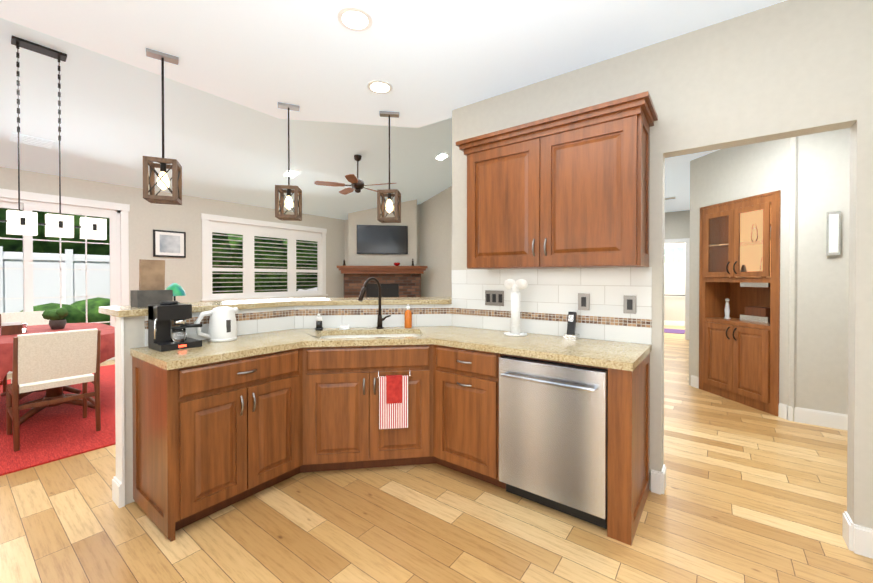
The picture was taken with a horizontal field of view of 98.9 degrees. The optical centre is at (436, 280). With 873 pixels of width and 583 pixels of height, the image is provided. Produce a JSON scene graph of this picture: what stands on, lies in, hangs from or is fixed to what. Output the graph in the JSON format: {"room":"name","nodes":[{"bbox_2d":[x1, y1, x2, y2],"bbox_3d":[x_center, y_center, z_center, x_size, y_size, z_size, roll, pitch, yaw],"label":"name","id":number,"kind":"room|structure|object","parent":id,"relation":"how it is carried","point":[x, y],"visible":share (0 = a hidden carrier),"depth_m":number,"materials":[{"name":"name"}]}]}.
{"room":"kitchen","nodes":[
{"label":"kitchen","id":0,"kind":"room"},
{"bbox_2d":[0,167,344,304],"bbox_3d":[-4.877,-0.205,6.659,0.120,2.970,8.620,0,1,37],"label":"wall","id":1,"kind":"structure","parent":0,"point":[145,218],"depth_m":6.75,"materials":[{"name":"paint"}]},
{"bbox_2d":[0,188,129,373],"bbox_3d":[-5.840,0.015,5.345,0.128,2.550,2.290,0,1,37],"label":"door frame","id":2,"kind":"structure","parent":1,"relation":"attached to","point":[116,214],"depth_m":5.80,"materials":[{"name":"white wood"}]},
{"bbox_2d":[153,229,185,257],"bbox_3d":[-4.765,-0.655,6.679,0.027,0.470,0.493,0,1,37],"label":"framed picture","id":3,"kind":"object","parent":1,"relation":"attached to","point":[169,243],"visible":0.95,"depth_m":6.66,"materials":[{"name":"black plastic"}]},
{"bbox_2d":[200,213,327,301],"bbox_3d":[-3.642,-0.410,8.243,0.180,1.755,2.860,0,1,37],"label":"window shutters","id":4,"kind":"object","parent":1,"relation":"attached to","point":[248,229],"visible":0.98,"depth_m":7.94,"materials":[{"name":"white wood"}]},
{"bbox_2d":[112,306,295,507],"bbox_3d":[-1.535,0.759,2.670,0.144,1.104,1.182,0,1,37],"label":"wall","id":5,"kind":"structure","parent":0,"point":[131,332],"depth_m":2.22,"materials":[{"name":"paint"}]},
{"bbox_2d":[99,297,451,316],"bbox_3d":[-0.845,0.183,3.062,1.343,0.040,2.648,0,1,37],"label":"bar","id":6,"kind":"object","parent":5,"relation":"on","point":[123,311],"visible":0.85,"depth_m":3.03,"materials":[{"name":"stone"}]},
{"bbox_2d":[130,259,172,307],"bbox_3d":[-1.872,0.014,2.458,0.140,0.306,0.190,0,1,37],"label":"fountain","id":7,"kind":"object","parent":6,"relation":"on","point":[151,291],"visible":0.89,"depth_m":2.42,"materials":[{"name":"stone"}]},
{"bbox_2d":[166,283,185,302],"bbox_3d":[-1.849,0.091,2.638,0.136,0.150,0.133,0,1,37],"label":"lamp","id":8,"kind":"object","parent":6,"relation":"on","point":[177,289],"visible":0.71,"depth_m":2.61,"materials":[{"name":"green glass"}]},
{"bbox_2d":[296,304,451,328],"bbox_3d":[-0.479,0.755,3.181,0.913,1.104,1.014,0,1,37],"label":"wall","id":9,"kind":"structure","parent":0,"point":[333,316],"depth_m":3.14,"materials":[{"name":"tile"}]},
{"bbox_2d":[345,199,419,265],"bbox_3d":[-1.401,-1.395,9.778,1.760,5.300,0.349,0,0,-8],"label":"wall","id":10,"kind":"structure","parent":0,"point":[408,215],"depth_m":9.61,"materials":[{"name":"paint"}]},
{"bbox_2d":[357,225,407,253],"bbox_3d":[-1.384,-1.048,9.579,1.295,0.736,0.050,0,0,-8],"label":"wall-mounted tv","id":11,"kind":"object","parent":10,"relation":"attached to","point":[380,239],"visible":1,"depth_m":9.55,"materials":[{"name":"black plastic"}]},
{"bbox_2d":[0,0,785,219],"bbox_3d":[1.562,-2.608,6.704,10.320,2.215,16.720,0,1,37],"label":"ceiling","id":12,"kind":"structure","parent":0,"point":[432,61],"depth_m":2.95,"materials":[{"name":"white paint"}]},
{"bbox_2d":[10,132,54,149],"bbox_3d":[-5.217,-1.803,4.835,0.193,0.074,0.380,0,1,37],"label":"ceiling vent","id":13,"kind":"object","parent":12,"relation":"in","point":[36,142],"depth_m":4.82,"materials":[{"name":"white metal"}]},
{"bbox_2d":[0,36,106,239],"bbox_3d":[-3.987,-1.403,3.765,0.130,1.902,1.000,0,1,37],"label":"dining chandelier","id":14,"kind":"object","parent":12,"relation":"hanging from","point":[18,222],"visible":1,"depth_m":3.79,"materials":[{"name":"black metal"}]},
{"bbox_2d":[143,48,181,204],"bbox_3d":[-1.782,-0.991,2.435,0.180,0.952,0.176,0,0,-25],"label":"pendant light","id":15,"kind":"object","parent":12,"relation":"hanging from","point":[162,182],"visible":1,"depth_m":2.42,"materials":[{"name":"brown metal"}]},
{"bbox_2d":[275,102,301,220],"bbox_3d":[-1.244,-0.996,3.148,0.182,0.952,0.176,0,0,-8],"label":"pendant light","id":16,"kind":"object","parent":12,"relation":"hanging from","point":[289,202],"visible":1,"depth_m":3.13,"materials":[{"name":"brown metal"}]},
{"bbox_2d":[285,171,297,177],"bbox_3d":[-2.748,-2.022,7.092,0.174,0.066,0.180,0,1,37],"label":"recessed light","id":17,"kind":"object","parent":12,"relation":"in","point":[292,174],"depth_m":7.09,"materials":[{"name":"white"}]},
{"bbox_2d":[314,155,395,194],"bbox_3d":[-1.465,-2.014,7.135,1.504,0.701,1.447,0,1,37],"label":"ceiling fan","id":18,"kind":"object","parent":12,"relation":"hanging from","point":[357,185],"visible":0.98,"depth_m":6.99,"materials":[{"name":"brown wood"}]},
{"bbox_2d":[337,7,372,31],"bbox_3d":[-0.456,-1.460,2.094,0.194,0.007,0.194,0,1,28],"label":"recessed light","id":19,"kind":"object","parent":12,"relation":"in","point":[355,19],"depth_m":2.08,"materials":[{"name":"white"}]},
{"bbox_2d":[367,80,392,93],"bbox_3d":[-0.429,-1.466,2.835,0.194,0.007,0.194,0,1,28],"label":"recessed light","id":20,"kind":"object","parent":12,"relation":"in","point":[376,86],"depth_m":2.83,"materials":[{"name":"white"}]},
{"bbox_2d":[377,111,400,222],"bbox_3d":[-0.415,-0.998,3.293,0.181,0.952,0.176,0,0,5],"label":"pendant light","id":21,"kind":"object","parent":12,"relation":"hanging from","point":[381,207],"visible":1,"depth_m":3.27,"materials":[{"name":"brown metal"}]},
{"bbox_2d":[437,154,446,159],"bbox_3d":[0.113,-2.622,7.922,0.174,0.066,0.180,0,1,37],"label":"recessed light","id":22,"kind":"object","parent":12,"relation":"in","point":[442,156],"depth_m":7.91,"materials":[{"name":"white"}]},
{"bbox_2d":[420,186,451,296],"bbox_3d":[1.442,-1.387,8.751,4.806,5.300,0.120,0,1,37],"label":"wall","id":23,"kind":"structure","parent":0,"point":[436,237],"depth_m":9.76,"materials":[{"name":"paint"}]},
{"bbox_2d":[0,325,872,582],"bbox_3d":[1.609,1.305,6.698,10.440,0.050,16.720,0,1,37],"label":"floor","id":24,"kind":"structure","parent":0,"point":[751,495],"depth_m":2.00,"materials":[{"name":"brown wood"}]},
{"bbox_2d":[0,364,115,475],"bbox_3d":[-4.199,1.297,3.734,3.500,0.012,3.350,0,1,37],"label":"dining rug","id":25,"kind":"object","parent":24,"relation":"on","point":[55,433],"visible":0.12,"depth_m":3.21,"materials":[{"name":"red carpet"}]},
{"bbox_2d":[0,311,48,392],"bbox_3d":[-5.033,0.840,4.642,0.559,0.886,0.508,0,1,37],"label":"dining chair","id":26,"kind":"object","parent":25,"relation":"on","point":[30,318],"visible":0.06,"depth_m":4.74,"materials":[{"name":"beige fabric"}]},
{"bbox_2d":[0,385,94,423],"bbox_3d":[-4.102,0.910,3.934,1.650,0.747,1.050,0,1,37],"label":"dining table","id":27,"kind":"object","parent":25,"relation":"on","point":[54,393],"visible":0.25,"depth_m":3.69,"materials":[{"name":"brown wood"}]},
{"bbox_2d":[0,323,114,382],"bbox_3d":[-4.102,0.754,3.933,1.750,0.444,1.150,0,1,37],"label":"tablecloth","id":28,"kind":"object","parent":27,"relation":"on","point":[107,349],"visible":0.29,"depth_m":3.72,"materials":[{"name":"fabric"}]},
{"bbox_2d":[1,308,68,334],"bbox_3d":[-4.223,0.414,3.947,0.344,0.233,0.511,0,1,37],"label":"centerpiece","id":29,"kind":"object","parent":28,"relation":"on","point":[54,317],"visible":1,"depth_m":4.02,"materials":[{"name":"green plant"}]},
{"bbox_2d":[6,328,100,450],"bbox_3d":[-3.243,0.851,3.172,0.559,0.886,0.508,0,1,37],"label":"dining chair","id":30,"kind":"object","parent":25,"relation":"on","point":[45,360],"visible":0.98,"depth_m":3.02,"materials":[{"name":"beige fabric"}]},
{"bbox_2d":[140,347,303,539],"bbox_3d":[-1.331,0.877,2.347,0.587,0.874,0.674,0,1,37],"label":"base cabinet","id":31,"kind":"object","parent":24,"relation":"on","point":[210,438],"depth_m":2.08,"materials":[{"name":"brown wood"}]},
{"bbox_2d":[130,326,651,370],"bbox_3d":[-0.233,0.419,2.268,2.437,0.040,1.997,0,1,37],"label":"countertop","id":32,"kind":"structure","parent":31,"relation":"on","point":[627,356],"depth_m":2.35,"materials":[{"name":"stone"}]},
{"bbox_2d":[148,301,201,351],"bbox_3d":[-1.569,0.261,2.253,0.216,0.275,0.258,0,1,37],"label":"espresso machine","id":33,"kind":"object","parent":32,"relation":"on","point":[163,335],"visible":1,"depth_m":2.21,"materials":[{"name":"black plastic"}]},
{"bbox_2d":[195,306,238,341],"bbox_3d":[-1.449,0.285,2.471,0.171,0.225,0.270,0,1,37],"label":"kettle","id":34,"kind":"object","parent":32,"relation":"on","point":[222,325],"visible":1,"depth_m":2.43,"materials":[{"name":"white plastic"}]},
{"bbox_2d":[315,314,322,329],"bbox_3d":[-0.939,0.329,2.989,0.064,0.128,0.064,0,1,37],"label":"soap dispenser","id":35,"kind":"object","parent":32,"relation":"on","point":[319,320],"visible":1,"depth_m":2.97,"materials":[{"name":"black plastic"}]},
{"bbox_2d":[339,325,349,329],"bbox_3d":[-0.743,0.376,3.026,0.084,0.034,0.084,0,1,37],"label":"dish","id":36,"kind":"object","parent":32,"relation":"on","point":[344,327],"visible":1,"depth_m":3.00,"materials":[{"name":"white ceramic"}]},
{"bbox_2d":[320,334,420,337],"bbox_3d":[-0.494,0.530,2.815,0.794,0.189,0.414,0,0,-8],"label":"sink basin","id":37,"kind":"object","parent":32,"relation":"in","point":[359,336],"depth_m":3.02,"materials":[{"name":"white"}]},
{"bbox_2d":[358,277,390,328],"bbox_3d":[-0.504,0.183,2.966,0.129,0.420,0.280,0,1,37],"label":"faucet","id":38,"kind":"object","parent":32,"relation":"on","point":[380,318],"visible":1,"depth_m":3.05,"materials":[{"name":"black metal"}]},
{"bbox_2d":[405,304,411,327],"bbox_3d":[-0.236,0.292,3.120,0.062,0.200,0.062,0,1,37],"label":"soap bottle","id":39,"kind":"object","parent":32,"relation":"on","point":[408,318],"visible":1,"depth_m":3.10,"materials":[{"name":"orange plastic"}]},
{"bbox_2d":[504,279,527,336],"bbox_3d":[0.578,0.191,2.732,0.190,0.408,0.170,0,1,37],"label":"towel holder","id":40,"kind":"object","parent":32,"relation":"on","point":[514,286],"visible":1,"depth_m":2.70,"materials":[{"name":"white ceramic"}]},
{"bbox_2d":[564,312,579,340],"bbox_3d":[0.919,0.304,2.540,0.080,0.186,0.090,0,1,37],"label":"cordless phone","id":41,"kind":"object","parent":32,"relation":"on","point":[570,334],"visible":1,"depth_m":2.52,"materials":[{"name":"black plastic"}]},
{"bbox_2d":[304,364,371,472],"bbox_3d":[-0.657,0.966,2.502,0.300,0.694,0.300,0,1,37],"label":"door","id":42,"kind":"structure","parent":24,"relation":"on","point":[335,396],"depth_m":2.50,"materials":[{"name":"brown wood"}]},
{"bbox_2d":[337,266,427,297],"bbox_3d":[-1.355,0.443,9.445,2.230,1.630,0.349,0,0,-8],"label":"fireplace surround","id":43,"kind":"object","parent":24,"relation":"on","point":[399,281],"visible":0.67,"depth_m":9.48,"materials":[{"name":"brick"}]},
{"bbox_2d":[343,259,413,265],"bbox_3d":[-1.443,-0.468,9.381,1.293,0.191,1.293,0,1,37],"label":"mantel decor","id":44,"kind":"object","parent":43,"relation":"on","point":[395,264],"visible":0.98,"depth_m":9.39,"materials":[{"name":"red glass"}]},
{"bbox_2d":[368,360,431,467],"bbox_3d":[-0.250,0.965,2.559,0.300,0.694,0.300,0,1,37],"label":"door","id":45,"kind":"structure","parent":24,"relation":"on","point":[412,445],"depth_m":2.56,"materials":[{"name":"brown wood"}]},
{"bbox_2d":[377,369,411,428],"bbox_3d":[-0.284,0.794,2.518,0.230,0.386,0.053,0,0,-8],"label":"dish towels","id":46,"kind":"object","parent":45,"relation":"attached to","point":[393,401],"visible":0.98,"depth_m":2.49,"materials":[{"name":"red fabric"}]},
{"bbox_2d":[432,344,539,488],"bbox_3d":[0.367,0.874,2.674,0.461,0.874,0.626,0,1,37],"label":"base cabinet","id":47,"kind":"object","parent":24,"relation":"on","point":[465,382],"depth_m":2.42,"materials":[{"name":"brown wood"}]},
{"bbox_2d":[499,356,607,528],"bbox_3d":[0.782,0.887,2.301,0.604,0.847,0.651,0,1,37],"label":"dishwasher","id":48,"kind":"object","parent":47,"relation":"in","point":[553,428],"visible":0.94,"depth_m":2.06,"materials":[{"name":"silver metal"}]},
{"bbox_2d":[664,328,684,333],"bbox_3d":[5.854,1.253,9.332,0.600,0.012,0.800,0,1,37],"label":"bath rug","id":49,"kind":"object","parent":24,"relation":"on","point":[676,331],"visible":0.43,"depth_m":9.19,"materials":[{"name":"purple fabric"}]},
{"bbox_2d":[699,190,780,415],"bbox_3d":[3.367,0.215,4.050,0.436,2.168,0.910,0,0,-8],"label":"tall cabinet","id":50,"kind":"object","parent":24,"relation":"on","point":[738,361],"visible":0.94,"depth_m":3.99,"materials":[{"name":"brown wood"}]},
{"bbox_2d":[723,224,770,323],"bbox_3d":[3.395,-0.085,4.049,0.180,1.050,0.585,0,0,-8],"label":"contents","id":51,"kind":"object","parent":50,"relation":"in","point":[755,314],"visible":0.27,"depth_m":3.94,"materials":[{"name":"white ceramic"}]},
{"bbox_2d":[452,0,872,528],"bbox_3d":[1.847,-0.099,2.022,4.200,2.830,0.120,0,1,37],"label":"wall","id":52,"kind":"structure","parent":0,"point":[787,69],"depth_m":2.04,"materials":[{"name":"paint"}]},
{"bbox_2d":[452,267,651,344],"bbox_3d":[0.736,0.153,2.782,1.513,0.483,0.008,0,1,37],"label":"tile backsplash","id":53,"kind":"structure","parent":52,"relation":"attached to","point":[548,300],"depth_m":2.66,"materials":[{"name":"tile"}]},
{"bbox_2d":[485,290,503,305],"bbox_3d":[0.462,0.139,2.982,0.165,0.120,0.008,0,1,37],"label":"light switch","id":54,"kind":"object","parent":53,"relation":"attached to","point":[494,298],"depth_m":2.98,"materials":[{"name":"grey plastic"}]},
{"bbox_2d":[578,293,589,309],"bbox_3d":[1.011,0.144,2.567,0.077,0.115,0.008,0,1,37],"label":"light switch","id":55,"kind":"object","parent":53,"relation":"attached to","point":[583,298],"depth_m":2.56,"materials":[{"name":"grey plastic"}]},
{"bbox_2d":[623,295,635,313],"bbox_3d":[1.239,0.153,2.395,0.073,0.115,0.008,0,1,37],"label":"light switch","id":56,"kind":"object","parent":53,"relation":"attached to","point":[629,306],"depth_m":2.39,"materials":[{"name":"grey plastic"}]},
{"bbox_2d":[456,91,657,268],"bbox_3d":[0.751,-0.552,2.525,1.240,0.928,0.388,0,1,37],"label":"upper cabinet","id":57,"kind":"object","parent":52,"relation":"attached to","point":[571,189],"visible":1,"depth_m":2.32,"materials":[{"name":"brown wood"}]},
{"bbox_2d":[845,519,872,558],"bbox_3d":[2.748,1.255,1.268,1.840,0.135,0.015,0,1,37],"label":"baseboard","id":58,"kind":"structure","parent":52,"relation":"attached to","point":[858,539],"depth_m":1.80,"materials":[{"name":"white wood"}]},
{"bbox_2d":[664,243,685,320],"bbox_3d":[6.753,-0.164,10.347,3.440,2.830,0.120,0,1,37],"label":"wall","id":59,"kind":"structure","parent":0,"point":[674,284],"depth_m":10.37,"materials":[{"name":"paint"}]},
{"bbox_2d":[665,210,689,243],"bbox_3d":[5.119,-0.148,8.322,1.591,2.830,0.120,0,1,37],"label":"wall","id":60,"kind":"structure","parent":0,"point":[677,224],"depth_m":8.14,"materials":[{"name":"paint"}]},
{"bbox_2d":[664,238,689,339],"bbox_3d":[5.071,0.177,8.275,0.895,2.180,0.018,0,1,37],"label":"door frame","id":61,"kind":"structure","parent":60,"relation":"attached to","point":[685,323],"depth_m":8.04,"materials":[{"name":"white wood"}]},
{"bbox_2d":[689,136,797,421],"bbox_3d":[3.284,-0.115,4.053,0.120,2.830,1.202,0,0,-8],"label":"wall","id":62,"kind":"structure","parent":0,"point":[731,174],"depth_m":3.79,"materials":[{"name":"paint"}]},
{"bbox_2d":[691,375,697,387],"bbox_3d":[4.365,1.216,6.201,0.044,0.135,4.193,0,1,37],"label":"baseboard","id":63,"kind":"structure","parent":62,"relation":"attached to","point":[694,379],"depth_m":4.56,"materials":[{"name":"white wood"}]},
{"bbox_2d":[788,128,849,414],"bbox_3d":[4.058,-0.106,2.984,1.830,2.830,0.120,0,1,37],"label":"wall","id":64,"kind":"structure","parent":0,"point":[823,278],"depth_m":3.36,"materials":[{"name":"paint"}]},
{"bbox_2d":[826,211,840,255],"bbox_3d":[3.506,-0.416,3.302,0.083,0.383,0.031,0,1,37],"label":"wall sconce","id":65,"kind":"object","parent":64,"relation":"attached to","point":[833,224],"visible":0.96,"depth_m":3.29,"materials":[{"name":"white glass"}]},
{"label":"outside","id":66,"kind":"structure","parent":0,"visible":0},
{"bbox_3d":[-12.683,1.266,12.927,19.880,0.050,28.000,0,1,37],"label":"ground","id":67,"kind":"structure","parent":66,"visible":0},
{"bbox_2d":[0,246,316,313],"bbox_3d":[-7.372,0.287,8.909,0.090,1.950,28.120,0,1,37],"label":"fence","id":68,"kind":"object","parent":67,"relation":"on","point":[46,283],"visible":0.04,"depth_m":7.93,"materials":[{"name":"white plastic"}]},
{"bbox_2d":[0,208,316,254],"bbox_3d":[-9.507,-1.758,10.746,4.578,6.011,21.781,0,1,37],"label":"trees","id":69,"kind":"object","parent":67,"relation":"on","point":[10,245],"depth_m":9.15,"materials":[{"name":"green plant"}]},
{"bbox_2d":[20,232,316,325],"bbox_3d":[-5.582,-0.034,8.371,2.758,2.786,16.602,0,1,37],"label":"hedge","id":70,"kind":"object","parent":67,"relation":"on","point":[268,281],"visible":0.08,"depth_m":8.38,"materials":[{"name":"green plant"}]}
]}

